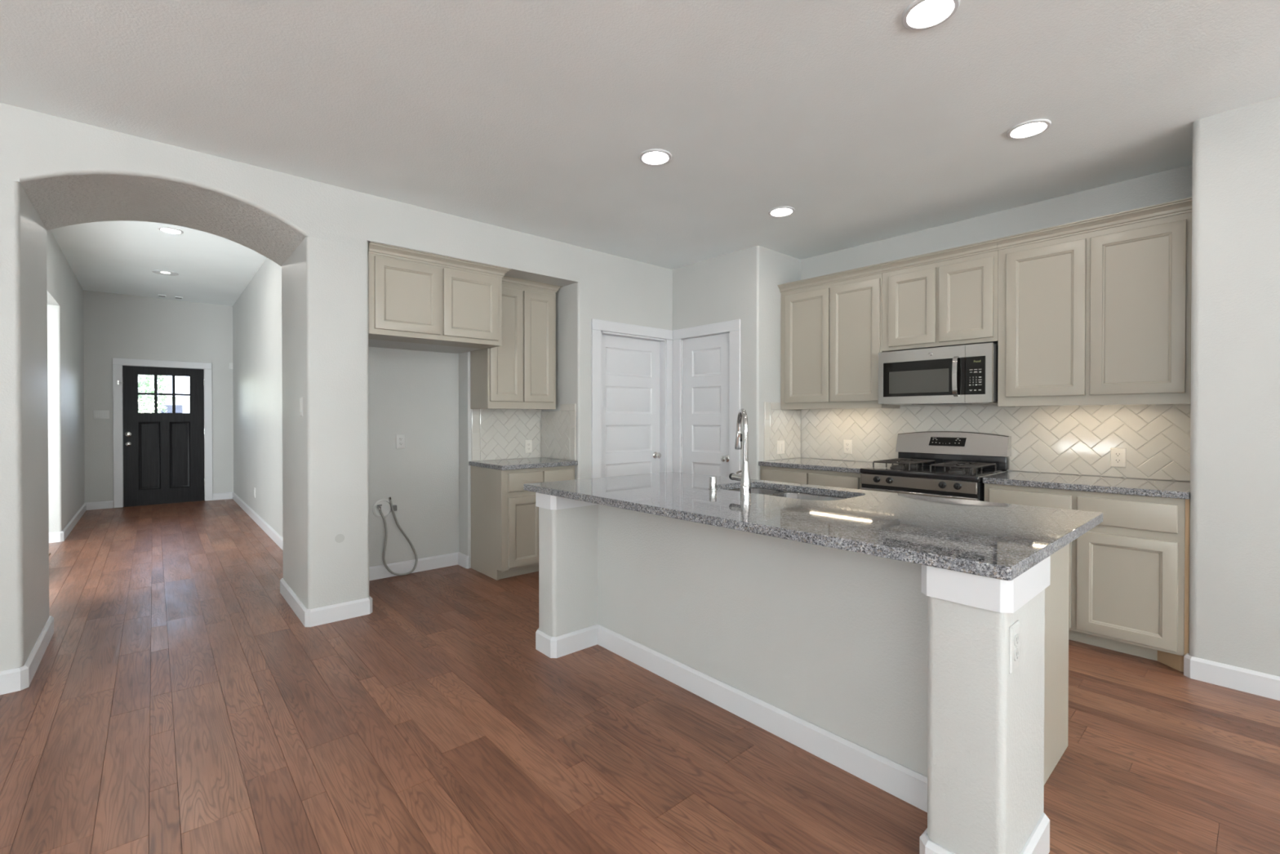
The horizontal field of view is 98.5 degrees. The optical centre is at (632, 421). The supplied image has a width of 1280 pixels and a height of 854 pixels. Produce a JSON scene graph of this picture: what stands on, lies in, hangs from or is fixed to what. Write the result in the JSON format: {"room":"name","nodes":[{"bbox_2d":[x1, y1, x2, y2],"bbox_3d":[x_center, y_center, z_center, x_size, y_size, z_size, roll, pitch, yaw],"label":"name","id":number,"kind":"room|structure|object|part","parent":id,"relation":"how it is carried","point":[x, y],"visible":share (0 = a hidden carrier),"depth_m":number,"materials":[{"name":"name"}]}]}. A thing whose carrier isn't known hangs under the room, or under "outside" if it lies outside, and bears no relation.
{"room":"kitchen","nodes":[
{"label":"kitchen","id":0,"kind":"room"},
{"bbox_2d":[46,230,84,532],"bbox_3d":[-6.534,-0.329,4.680,2.277,3.160,6.160,0,1,-41],"label":"wall","id":1,"kind":"structure","parent":0,"point":[65,353],"depth_m":5.94,"materials":[{"name":"paint"}]},
{"bbox_2d":[48,500,113,542],"bbox_3d":[-7.426,1.189,6.090,2.366,0.105,2.576,0,1,-41],"label":"baseboard","id":2,"kind":"structure","parent":1,"relation":"attached to","point":[58,536],"depth_m":6.66,"materials":[{"name":"white paint"}]},
{"bbox_2d":[83,289,233,502],"bbox_3d":[-7.025,-0.354,8.234,2.000,3.160,0.150,0,1,-41],"label":"wall","id":3,"kind":"structure","parent":0,"point":[118,326],"depth_m":8.05,"materials":[{"name":"paint"}]},
{"bbox_2d":[93,410,109,418],"bbox_3d":[-7.463,-0.095,7.748,0.166,0.120,0.012,0,1,-41],"label":"light switch","id":4,"kind":"object","parent":3,"relation":"attached to","point":[96,414],"visible":1,"depth_m":7.75,"materials":[{"name":"grey plastic"}]},
{"bbox_2d":[112,357,213,507],"bbox_3d":[-6.947,0.161,8.194,1.123,2.132,0.018,0,1,-41],"label":"trim","id":5,"kind":"structure","parent":3,"relation":"attached to","point":[117,363],"depth_m":7.95,"materials":[{"name":"white paint"}]},
{"bbox_2d":[122,364,204,506],"bbox_3d":[-6.969,0.210,8.230,0.936,2.038,0.176,0,1,-41],"label":"door","id":6,"kind":"structure","parent":3,"relation":"in","point":[164,453],"depth_m":8.19,"materials":[{"name":"black wood"}]},
{"bbox_2d":[213,492,232,500],"bbox_3d":[-6.430,1.171,8.651,0.247,0.105,0.016,0,1,-41],"label":"baseboard","id":7,"kind":"structure","parent":3,"relation":"attached to","point":[224,495],"depth_m":8.64,"materials":[{"name":"white paint"}]},
{"bbox_2d":[228,362,232,368],"bbox_3d":[-6.343,-0.875,8.707,0.056,0.100,0.024,0,1,-41],"label":"sensor","id":8,"kind":"object","parent":3,"relation":"attached to","point":[230,365],"visible":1,"depth_m":8.70,"materials":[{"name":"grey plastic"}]},
{"bbox_2d":[49,220,266,306],"bbox_3d":[-5.055,-1.866,5.957,2.100,0.120,6.155,0,1,-41],"label":"ceiling","id":9,"kind":"structure","parent":0,"point":[117,256],"depth_m":6.17,"materials":[{"name":"paint"}]},
{"bbox_2d":[151,270,178,275],"bbox_3d":[-5.681,-1.806,6.709,0.250,0.010,0.250,0,1,-41],"label":"recessed light","id":10,"kind":"object","parent":9,"relation":"in","point":[158,272],"visible":1,"depth_m":6.70,"materials":[{"name":"white paint"}]},
{"bbox_2d":[158,226,183,234],"bbox_3d":[-4.347,-1.796,5.193,0.184,0.009,0.184,0,1,-41],"label":"recessed light","id":11,"kind":"object","parent":9,"relation":"in","point":[166,229],"visible":1,"depth_m":5.20,"materials":[{"name":"white paint"}]},
{"bbox_2d":[232,257,282,537],"bbox_3d":[-4.346,-0.342,6.581,0.164,3.160,6.160,0,1,-41],"label":"wall","id":12,"kind":"structure","parent":0,"point":[257,360],"depth_m":6.53,"materials":[{"name":"paint"}]},
{"bbox_2d":[232,492,283,550],"bbox_3d":[-4.374,1.186,6.487,0.016,0.105,5.978,0,1,-41],"label":"baseboard","id":13,"kind":"structure","parent":12,"relation":"attached to","point":[271,532],"depth_m":6.42,"materials":[{"name":"white paint"}]},
{"bbox_2d":[0,102,672,671],"bbox_3d":[-3.378,-0.316,2.797,9.172,3.160,0.943,0,1,-41],"label":"wall","id":14,"kind":"structure","parent":0,"point":[341,457],"depth_m":3.49,"materials":[{"name":"paint"}]},
{"bbox_2d":[0,615,53,694],"bbox_3d":[-4.843,1.220,1.501,4.446,0.105,0.926,0,1,-41],"label":"baseboard","id":15,"kind":"structure","parent":14,"relation":"attached to","point":[16,679],"depth_m":2.64,"materials":[{"name":"white paint"}]},
{"bbox_2d":[299,396,302,416],"bbox_3d":[-2.105,-0.094,3.500,0.012,0.120,0.074,0,1,-41],"label":"light switch","id":16,"kind":"object","parent":14,"relation":"attached to","point":[300,398],"visible":1,"depth_m":3.48,"materials":[{"name":"grey plastic"}]},
{"bbox_2d":[334,533,344,542],"bbox_3d":[-1.857,0.741,3.500,0.056,0.056,0.002,0,1,-41],"label":"disc","id":17,"kind":"object","parent":14,"relation":"attached to","point":[339,538],"visible":1,"depth_m":3.50,"materials":[{"name":"grey plastic"}]},
{"bbox_2d":[280,551,469,626],"bbox_3d":[-1.794,1.202,4.151,1.334,0.105,0.926,0,1,-41],"label":"baseboard","id":18,"kind":"object","parent":14,"relation":"attached to","point":[355,608],"visible":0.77,"depth_m":3.70,"materials":[{"name":"white paint"}]},
{"bbox_2d":[372,497,417,575],"bbox_3d":[-1.914,0.928,4.460,0.338,0.649,0.054,0,1,-41],"label":"hose","id":19,"kind":"object","parent":14,"relation":"attached to","point":[383,508],"visible":1,"depth_m":4.42,"materials":[{"name":"white plastic"}]},
{"bbox_2d":[395,434,405,448],"bbox_3d":[-1.892,0.162,4.504,0.074,0.120,0.009,0,1,-41],"label":"wall outlet","id":20,"kind":"object","parent":14,"relation":"attached to","point":[400,438],"visible":1,"depth_m":4.50,"materials":[{"name":"grey plastic"}]},
{"bbox_2d":[368,241,511,349],"bbox_3d":[-1.438,-0.879,4.056,1.013,0.592,0.355,0,1,-41],"label":"upper cabinet","id":21,"kind":"object","parent":14,"relation":"attached to","point":[415,296],"visible":0.94,"depth_m":3.90,"materials":[{"name":"beige paint"}]},
{"bbox_3d":[-1.537,-0.855,3.788,0.439,0.477,0.020,0,1,-41],"label":"cabinet door","id":22,"kind":"part","parent":21,"relation":"part of","materials":[{"name":"beige paint"}]},
{"bbox_3d":[-1.438,-1.143,4.055,1.013,0.064,0.355,0,1,-41],"label":"crown molding","id":23,"kind":"part","parent":21,"relation":"part of","materials":[{"name":"beige paint"}]},
{"bbox_3d":[-1.191,-0.858,4.089,0.429,0.477,0.020,0,1,-41],"label":"cabinet door","id":24,"kind":"part","parent":21,"relation":"part of","materials":[{"name":"beige paint"}]},
{"bbox_2d":[471,408,541,461],"bbox_3d":[-1.112,0.104,4.930,0.690,0.463,0.011,0,1,-41],"label":"tile backsplash","id":25,"kind":"structure","parent":14,"relation":"attached to","point":[495,433],"depth_m":4.90,"materials":[{"name":"grey tile"}]},
{"bbox_2d":[524,440,532,453],"bbox_3d":[-0.953,0.230,5.056,0.074,0.120,0.009,0,1,-41],"label":"wall outlet","id":26,"kind":"object","parent":25,"relation":"attached to","point":[528,443],"visible":1,"depth_m":5.05,"materials":[{"name":"white plastic"}]},
{"bbox_2d":[470,275,563,409],"bbox_3d":[-0.994,-0.653,4.786,0.701,1.093,0.372,0,1,-41],"label":"upper cabinet","id":27,"kind":"object","parent":14,"relation":"attached to","point":[520,373],"visible":0.84,"depth_m":4.65,"materials":[{"name":"beige paint"}]},
{"bbox_3d":[-1.040,-0.634,4.553,0.295,0.934,0.020,0,1,-41],"label":"cabinet door","id":28,"kind":"part","parent":27,"relation":"part of","materials":[{"name":"beige paint"}]},
{"bbox_3d":[-0.994,-1.171,4.782,0.701,0.058,0.372,0,1,-41],"label":"crown molding","id":29,"kind":"part","parent":27,"relation":"part of","materials":[{"name":"beige paint"}]},
{"bbox_3d":[-0.806,-0.636,4.756,0.293,0.934,0.020,0,1,-41],"label":"cabinet door","id":30,"kind":"part","parent":27,"relation":"part of","materials":[{"name":"beige paint"}]},
{"bbox_2d":[541,404,575,460],"bbox_3d":[-0.671,0.091,4.942,0.011,0.490,0.550,0,1,-41],"label":"tile backsplash","id":31,"kind":"structure","parent":14,"relation":"attached to","point":[557,428],"depth_m":4.91,"materials":[{"name":"grey tile"}]},
{"bbox_2d":[591,318,672,478],"bbox_3d":[0.022,0.177,5.118,0.994,2.142,0.018,0,1,-41],"label":"trim","id":32,"kind":"structure","parent":14,"relation":"attached to","point":[597,325],"depth_m":4.88,"materials":[{"name":"white paint"}]},
{"bbox_2d":[600,330,666,477],"bbox_3d":[-0.020,0.224,5.171,0.804,2.047,0.130,0,1,-41],"label":"door","id":33,"kind":"structure","parent":14,"relation":"in","point":[633,367],"depth_m":5.20,"materials":[{"name":"white paint"}]},
{"bbox_2d":[0,498,1279,853],"bbox_3d":[-1.620,1.334,1.384,10.142,0.120,17.800,0,1,-41],"label":"floor","id":34,"kind":"structure","parent":0,"point":[175,701],"depth_m":2.17,"materials":[{"name":"brown wood"}]},
{"bbox_2d":[471,465,574,580],"bbox_3d":[-0.932,0.812,4.718,0.695,0.876,0.572,0,1,-41],"label":"base cabinet","id":35,"kind":"object","parent":34,"relation":"on","point":[504,516],"visible":0.53,"depth_m":4.43,"materials":[{"name":"beige paint"}]},
{"bbox_2d":[468,457,577,470],"bbox_3d":[-0.930,0.355,4.702,0.713,0.035,0.592,0,1,-41],"label":"countertop","id":36,"kind":"structure","parent":35,"relation":"on","point":[537,462],"depth_m":4.56,"materials":[{"name":"grey stone"}]},
{"bbox_3d":[-0.854,0.874,4.420,0.308,0.552,0.020,0,1,-41],"label":"cabinet door","id":37,"kind":"part","parent":35,"relation":"part of","materials":[{"name":"beige paint"}]},
{"bbox_3d":[-0.854,0.480,4.417,0.308,0.145,0.020,0,1,-41],"label":"drawer","id":38,"kind":"part","parent":35,"relation":"part of","materials":[{"name":"beige paint"}]},
{"bbox_3d":[-0.619,0.479,4.622,0.289,0.145,0.020,0,1,-41],"label":"drawer","id":39,"kind":"part","parent":35,"relation":"part of","materials":[{"name":"beige paint"}]},
{"bbox_2d":[535,490,1069,853],"bbox_3d":[0.607,0.827,2.582,1.105,0.876,2.263,0,1,-41],"label":"kitchen island","id":40,"kind":"object","parent":34,"relation":"on","point":[894,674],"visible":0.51,"depth_m":2.03,"materials":[{"name":"paint"}]},
{"bbox_3d":[0.411,1.213,2.434,0.015,0.108,1.838,0,1,-41],"label":"baseboard","id":41,"kind":"part","parent":40,"relation":"part of","materials":[{"name":"white paint"}]},
{"bbox_3d":[0.415,0.828,2.523,0.111,0.876,2.055,0,1,-41],"label":"panel","id":42,"kind":"part","parent":40,"relation":"part of","materials":[{"name":"paint"}]},
{"bbox_2d":[524,471,1102,580],"bbox_3d":[0.614,0.370,2.622,1.239,0.035,2.320,0,1,-41],"label":"island countertop","id":43,"kind":"structure","parent":40,"relation":"on","point":[993,540],"depth_m":2.04,"materials":[{"name":"stone"}]},
{"bbox_2d":[708,475,717,488],"bbox_3d":[0.419,0.317,2.869,0.048,0.066,0.048,0,1,-41],"label":"air gap cap","id":44,"kind":"object","parent":43,"relation":"on","point":[713,479],"visible":1,"depth_m":2.85,"materials":[{"name":"silver metal"}]},
{"bbox_2d":[728,408,751,494],"bbox_3d":[0.528,0.142,2.767,0.089,0.417,0.230,0,0,-3],"label":"kitchen faucet","id":45,"kind":"object","parent":43,"relation":"on","point":[744,477],"visible":1,"depth_m":2.67,"materials":[{"name":"silver metal"}]},
{"bbox_3d":[0.549,0.064,2.765,0.024,0.261,0.193,0,0,0],"label":"spout","id":46,"kind":"part","parent":45,"relation":"part of","materials":[{"name":"silver metal"}]},
{"bbox_2d":[730,487,847,500],"bbox_3d":[0.768,0.486,2.825,0.440,0.199,0.752,0,1,-41],"label":"sink","id":47,"kind":"object","parent":43,"relation":"in","point":[753,490],"visible":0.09,"depth_m":2.98,"materials":[{"name":"silver metal"}]},
{"bbox_3d":[0.610,0.473,3.006,0.440,0.174,0.272,0,1,-41],"label":"sink bowl","id":48,"kind":"part","parent":47,"relation":"part of","materials":[{"name":"silver metal"}]},
{"bbox_3d":[0.858,0.485,2.721,0.440,0.194,0.477,0,1,-41],"label":"sink bowl","id":49,"kind":"part","parent":47,"relation":"part of","materials":[{"name":"silver metal"}]},
{"bbox_3d":[0.743,0.826,2.734,0.690,0.876,2.136,0,1,-41],"label":"cabinet panel","id":50,"kind":"part","parent":40,"relation":"part of","materials":[{"name":"beige paint"}]},
{"bbox_2d":[1008,620,1019,673],"bbox_3d":[0.999,0.588,1.438,0.074,0.120,0.009,0,1,-41],"label":"wall outlet","id":51,"kind":"object","parent":40,"relation":"attached to","point":[1014,629],"visible":1,"depth_m":1.43,"materials":[{"name":"plastic"}]},
{"bbox_2d":[1013,648,1018,661],"bbox_3d":[1.000,0.607,1.436,0.034,0.029,0.003,0,1,-41],"label":"receptacle","id":52,"kind":"object","parent":51,"relation":"attached to","point":[1015,650],"depth_m":1.43,"materials":[{"name":"grey plastic"}]},
{"bbox_2d":[1013,633,1019,645],"bbox_3d":[1.000,0.568,1.436,0.034,0.029,0.003,0,1,-41],"label":"receptacle","id":53,"kind":"object","parent":51,"relation":"attached to","point":[1016,636],"depth_m":1.43,"materials":[{"name":"grey plastic"}]},
{"bbox_2d":[760,465,862,488],"bbox_3d":[1.612,0.813,4.557,0.640,0.876,0.906,0,1,-41],"label":"base cabinet","id":54,"kind":"object","parent":34,"relation":"on","point":[802,476],"visible":0.13,"depth_m":4.31,"materials":[{"name":"beige paint"}]},
{"bbox_3d":[1.240,0.480,4.510,0.020,0.145,0.417,0,1,-41],"label":"drawer","id":55,"kind":"part","parent":54,"relation":"part of","materials":[{"name":"beige paint"}]},
{"bbox_2d":[758,457,893,473],"bbox_3d":[1.610,0.356,4.552,0.649,0.035,0.908,0,1,-41],"label":"countertop","id":56,"kind":"structure","parent":54,"relation":"on","point":[847,466],"depth_m":4.43,"materials":[{"name":"grey stone"}]},
{"bbox_3d":[1.520,0.482,4.188,0.020,0.145,0.408,0,1,-41],"label":"drawer","id":57,"kind":"part","parent":54,"relation":"part of","materials":[{"name":"beige paint"}]},
{"bbox_2d":[860,431,1011,501],"bbox_3d":[2.113,0.660,3.882,0.728,1.173,0.755,0,1,-41],"label":"gas range","id":58,"kind":"object","parent":34,"relation":"on","point":[953,463],"visible":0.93,"depth_m":3.85,"materials":[{"name":"silver metal"}]},
{"bbox_3d":[1.707,0.406,3.865,0.030,0.045,0.045,0,1,-41],"label":"burner knob","id":59,"kind":"part","parent":58,"relation":"part of","materials":[{"name":"black plastic"}]},
{"bbox_3d":[1.765,0.406,3.799,0.030,0.045,0.045,0,1,-41],"label":"burner knob","id":60,"kind":"part","parent":58,"relation":"part of","materials":[{"name":"black plastic"}]},
{"bbox_3d":[1.897,0.328,3.948,0.100,0.012,0.100,0,1,-41],"label":"burner","id":61,"kind":"part","parent":58,"relation":"part of","materials":[{"name":"black metal"}]},
{"bbox_3d":[1.891,0.411,3.691,0.026,0.074,0.739,0,1,-41],"label":"knob panel","id":62,"kind":"part","parent":58,"relation":"part of","materials":[{"name":"metal"}]},
{"bbox_3d":[1.889,0.765,3.687,0.037,0.585,0.745,0,1,-41],"label":"oven door","id":63,"kind":"part","parent":58,"relation":"part of","materials":[{"name":"metal"}]},
{"bbox_2d":[860,463,1008,482],"bbox_3d":[2.107,0.352,3.874,0.600,0.036,0.755,0,1,-41],"label":"cooktop","id":64,"kind":"object","parent":58,"relation":"in","point":[923,473],"depth_m":3.72,"materials":[{"name":"black metal"}]},
{"bbox_3d":[1.986,0.408,3.544,0.030,0.045,0.045,0,1,-41],"label":"burner knob","id":65,"kind":"part","parent":58,"relation":"part of","materials":[{"name":"black plastic"}]},
{"bbox_3d":[2.324,0.149,4.074,0.016,0.063,0.252,0,1,-41],"label":"display panel","id":66,"kind":"part","parent":58,"relation":"part of","materials":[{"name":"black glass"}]},
{"bbox_3d":[2.151,0.330,3.656,0.100,0.012,0.100,0,1,-41],"label":"burner","id":67,"kind":"part","parent":58,"relation":"part of","materials":[{"name":"black metal"}]},
{"bbox_3d":[2.045,0.408,3.477,0.030,0.045,0.045,0,1,-41],"label":"burner knob","id":68,"kind":"part","parent":58,"relation":"part of","materials":[{"name":"black plastic"}]},
{"bbox_2d":[977,480,984,501],"bbox_3d":[2.141,0.810,3.907,0.630,0.872,0.749,0,1,-41],"label":"panel","id":69,"kind":"object","parent":58,"relation":"in","point":[980,485],"depth_m":3.44,"materials":[{"name":"black metal"}]},
{"bbox_2d":[984,483,1190,671],"bbox_3d":[2.711,0.822,3.292,0.640,0.876,0.902,0,1,-41],"label":"base cabinet","id":70,"kind":"object","parent":34,"relation":"on","point":[1129,573],"visible":0.56,"depth_m":2.92,"materials":[{"name":"beige paint"}]},
{"bbox_3d":[2.334,0.488,3.251,0.020,0.145,0.404,0,1,-41],"label":"drawer","id":71,"kind":"part","parent":70,"relation":"part of","materials":[{"name":"beige paint"}]},
{"bbox_3d":[2.334,0.882,3.253,0.020,0.552,0.404,0,1,-41],"label":"cabinet door","id":72,"kind":"part","parent":70,"relation":"part of","materials":[{"name":"beige paint"}]},
{"bbox_2d":[982,471,1190,499],"bbox_3d":[2.709,0.365,3.288,0.649,0.035,0.902,0,1,-41],"label":"countertop","id":73,"kind":"structure","parent":70,"relation":"on","point":[1126,486],"depth_m":3.13,"materials":[{"name":"grey stone"}]},
{"bbox_3d":[2.615,0.884,2.930,0.020,0.552,0.402,0,1,-41],"label":"cabinet door","id":74,"kind":"part","parent":70,"relation":"part of","materials":[{"name":"beige paint"}]},
{"bbox_3d":[2.615,0.491,2.928,0.020,0.145,0.402,0,1,-41],"label":"drawer","id":75,"kind":"part","parent":70,"relation":"part of","materials":[{"name":"beige paint"}]},
{"bbox_2d":[0,0,1279,269],"bbox_3d":[0.744,-1.511,-1.285,10.050,0.120,10.700,0,1,-41],"label":"ceiling","id":76,"kind":"structure","parent":0,"point":[536,117],"depth_m":2.52,"materials":[{"name":"paint"}]},
{"bbox_2d":[639,148,671,165],"bbox_3d":[0.128,-1.476,3.087,0.184,0.009,0.184,0,1,-41],"label":"recessed light","id":77,"kind":"object","parent":76,"relation":"in","point":[655,157],"visible":1,"depth_m":3.08,"materials":[{"name":"white paint"}]},
{"bbox_2d":[768,206,795,217],"bbox_3d":[1.054,-1.482,3.901,0.184,0.009,0.184,0,1,-41],"label":"recessed light","id":78,"kind":"object","parent":76,"relation":"in","point":[780,211],"visible":1,"depth_m":3.90,"materials":[{"name":"white paint"}]},
{"bbox_2d":[902,0,959,30],"bbox_3d":[1.068,-1.469,1.979,0.184,0.009,0.184,0,1,-41],"label":"recessed light","id":79,"kind":"object","parent":76,"relation":"in","point":[925,14],"visible":1,"depth_m":1.99,"materials":[{"name":"white paint"}]},
{"bbox_2d":[1006,119,1051,138],"bbox_3d":[2.001,-1.474,2.787,0.184,0.009,0.184,0,1,-41],"label":"recessed light","id":80,"kind":"object","parent":76,"relation":"in","point":[1030,128],"visible":1,"depth_m":2.78,"materials":[{"name":"white paint"}]},
{"bbox_2d":[672,245,800,479],"bbox_3d":[0.960,-0.134,5.353,0.728,2.760,1.156,0,1,-41],"label":"wall","id":81,"kind":"structure","parent":0,"point":[742,284],"depth_m":4.81,"materials":[{"name":"paint"}]},
{"bbox_2d":[680,332,729,476],"bbox_3d":[0.689,0.225,5.146,0.156,2.046,0.606,0,1,-41],"label":"door","id":82,"kind":"structure","parent":81,"relation":"in","point":[705,359],"depth_m":5.14,"materials":[{"name":"white paint"}]},
{"bbox_3d":[0.836,0.332,4.936,0.032,0.062,0.062,0,1,-41],"label":"knob","id":83,"kind":"part","parent":82,"relation":"part of","materials":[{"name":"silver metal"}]},
{"bbox_2d":[672,319,740,474],"bbox_3d":[0.669,0.177,5.121,0.018,2.142,0.822,0,1,-41],"label":"trim","id":84,"kind":"structure","parent":81,"relation":"attached to","point":[733,326],"depth_m":4.93,"materials":[{"name":"white paint"}]},
{"bbox_2d":[764,401,800,460],"bbox_3d":[1.343,0.084,4.915,0.564,0.504,0.011,0,1,-41],"label":"tile backsplash","id":85,"kind":"structure","parent":81,"relation":"attached to","point":[780,424],"depth_m":4.88,"materials":[{"name":"grey tile"}]},
{"bbox_2d":[776,440,784,453],"bbox_3d":[1.313,0.228,4.874,0.120,0.120,0.012,0,1,-41],"label":"light switch","id":86,"kind":"object","parent":85,"relation":"attached to","point":[780,444],"visible":1,"depth_m":4.86,"materials":[{"name":"white plastic"}]},
{"bbox_2d":[739,461,751,494],"bbox_3d":[0.549,0.272,2.681,0.054,0.158,0.054,0,1,-41],"label":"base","id":87,"kind":"object","parent":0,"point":[744,477],"depth_m":2.66,"materials":[{"name":"silver metal"}]},
{"bbox_2d":[800,164,1192,481],"bbox_3d":[2.466,-0.126,4.195,0.173,2.760,2.700,0,1,-41],"label":"wall","id":88,"kind":"structure","parent":0,"point":[1173,184],"depth_m":3.82,"materials":[{"name":"paint"}]},
{"bbox_2d":[777,263,900,409],"bbox_3d":[1.712,-0.651,4.639,0.376,1.095,0.899,0,1,-41],"label":"upper cabinet","id":89,"kind":"object","parent":88,"relation":"attached to","point":[831,327],"visible":0.91,"depth_m":4.49,"materials":[{"name":"beige paint"}]},
{"bbox_3d":[1.478,-0.629,4.683,0.020,0.934,0.416,0,1,-41],"label":"cabinet door","id":90,"kind":"part","parent":89,"relation":"part of","materials":[{"name":"beige paint"}]},
{"bbox_3d":[1.589,-1.165,4.528,0.050,0.065,0.899,0,1,-41],"label":"crown molding","id":91,"kind":"part","parent":89,"relation":"part of","materials":[{"name":"beige paint"}]},
{"bbox_3d":[1.754,-0.627,4.366,0.020,0.934,0.409,0,1,-41],"label":"cabinet door","id":92,"kind":"part","parent":89,"relation":"part of","materials":[{"name":"beige paint"}]},
{"bbox_2d":[879,238,998,351],"bbox_3d":[2.259,-0.864,4.008,0.376,0.660,0.765,0,1,-41],"label":"upper cabinet","id":93,"kind":"object","parent":88,"relation":"attached to","point":[947,297],"visible":0.92,"depth_m":3.87,"materials":[{"name":"beige paint"}]},
{"bbox_3d":[2.041,-0.827,4.034,0.020,0.530,0.329,0,1,-41],"label":"cabinet door","id":94,"kind":"part","parent":93,"relation":"part of","materials":[{"name":"beige paint"}]},
{"bbox_2d":[878,342,998,405],"bbox_3d":[2.224,-0.319,3.982,0.425,0.394,0.745,0,1,-41],"label":"microwave oven","id":95,"kind":"object","parent":93,"relation":"attached to","point":[967,374],"visible":1,"depth_m":3.82,"materials":[{"name":"grey metal"}]},
{"bbox_3d":[2.277,-0.306,3.663,0.001,0.252,0.119,0,1,-41],"label":"panel glass","id":96,"kind":"part","parent":95,"relation":"part of","materials":[{"name":"black glass"}]},
{"bbox_3d":[2.299,-0.321,3.657,0.030,0.386,0.156,0,1,-41],"label":"control panel","id":97,"kind":"part","parent":95,"relation":"part of","materials":[{"name":"metal"}]},
{"bbox_3d":[2.136,-1.161,3.899,0.050,0.065,0.765,0,1,-41],"label":"crown molding","id":98,"kind":"part","parent":93,"relation":"part of","materials":[{"name":"beige paint"}]},
{"bbox_3d":[2.273,-0.825,3.766,0.020,0.530,0.332,0,1,-41],"label":"cabinet door","id":99,"kind":"part","parent":93,"relation":"part of","materials":[{"name":"beige paint"}]},
{"bbox_2d":[800,404,1191,481],"bbox_3d":[2.403,0.068,4.128,0.010,0.546,2.574,0,1,-41],"label":"tile backsplash","id":100,"kind":"structure","parent":88,"relation":"attached to","point":[1078,440],"depth_m":3.71,"materials":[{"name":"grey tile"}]},
{"bbox_2d":[843,440,852,453],"bbox_3d":[1.852,0.217,4.748,0.009,0.120,0.074,0,1,-41],"label":"wall outlet","id":101,"kind":"object","parent":100,"relation":"attached to","point":[847,449],"visible":1,"depth_m":4.74,"materials":[{"name":"white plastic"}]},
{"bbox_2d":[1110,447,1125,467],"bbox_3d":[3.008,0.224,3.417,0.009,0.120,0.074,0,1,-41],"label":"wall outlet","id":102,"kind":"object","parent":100,"relation":"attached to","point":[1117,455],"visible":1,"depth_m":3.41,"materials":[{"name":"white plastic"}]},
{"bbox_2d":[1114,452,1121,457],"bbox_3d":[3.006,0.204,3.415,0.003,0.029,0.034,0,1,-41],"label":"receptacle","id":103,"kind":"object","parent":102,"relation":"attached to","point":[1116,454],"depth_m":3.41,"materials":[{"name":"white plastic"}]},
{"bbox_2d":[1114,458,1121,462],"bbox_3d":[3.006,0.243,3.416,0.003,0.029,0.034,0,1,-41],"label":"receptacle","id":104,"kind":"object","parent":102,"relation":"attached to","point":[1116,460],"depth_m":3.41,"materials":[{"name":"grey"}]},
{"bbox_2d":[995,196,1191,406],"bbox_3d":[2.810,-0.643,3.376,0.376,1.093,0.914,0,1,-41],"label":"upper cabinet","id":105,"kind":"object","parent":88,"relation":"attached to","point":[1096,310],"visible":0.83,"depth_m":3.23,"materials":[{"name":"beige paint"}]},
{"bbox_3d":[2.563,-0.623,3.434,0.020,0.929,0.405,0,1,-41],"label":"cabinet door","id":106,"kind":"part","parent":105,"relation":"part of","materials":[{"name":"beige paint"}]},
{"bbox_3d":[2.687,-1.157,3.265,0.050,0.065,0.914,0,1,-41],"label":"crown molding","id":107,"kind":"part","parent":105,"relation":"part of","materials":[{"name":"beige paint"}]},
{"bbox_3d":[2.842,-0.621,3.114,0.020,0.929,0.401,0,1,-41],"label":"cabinet door","id":108,"kind":"part","parent":105,"relation":"part of","materials":[{"name":"beige paint"}]},
{"bbox_2d":[1188,96,1279,676],"bbox_3d":[5.389,-0.099,0.343,0.853,2.760,7.050,0,1,-41],"label":"wall","id":109,"kind":"structure","parent":0,"point":[1234,532],"depth_m":2.61,"materials":[{"name":"paint"}]},
{"bbox_2d":[1183,653,1279,700],"bbox_3d":[4.939,1.229,0.237,0.054,0.105,6.666,0,1,-41],"label":"baseboard","id":110,"kind":"structure","parent":109,"relation":"attached to","point":[1263,684],"depth_m":2.61,"materials":[{"name":"white paint"}]},
{"label":"outside","id":111,"kind":"structure","parent":0,"visible":0},
{"bbox_3d":[-23.269,1.373,26.788,60.000,0.250,49.050,0,1,-41],"label":"ground","id":112,"kind":"structure","parent":111,"visible":0},
{"bbox_2d":[137,374,170,413],"bbox_3d":[-13.545,-0.874,14.074,2.750,4.428,2.718,0,1,-41],"label":"leafy tree","id":113,"kind":"object","parent":112,"relation":"on","point":[146,387],"visible":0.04,"depth_m":14.52,"materials":[{"name":"green plant"}]},
{"bbox_2d":[137,374,190,413],"bbox_3d":[-15.662,-0.589,24.806,10.100,3.700,6.000,0,1,-41],"label":"neighbor house","id":114,"kind":"structure","parent":112,"relation":"on","point":[182,383],"depth_m":20.54,"materials":[{"name":"white"}]}
]}

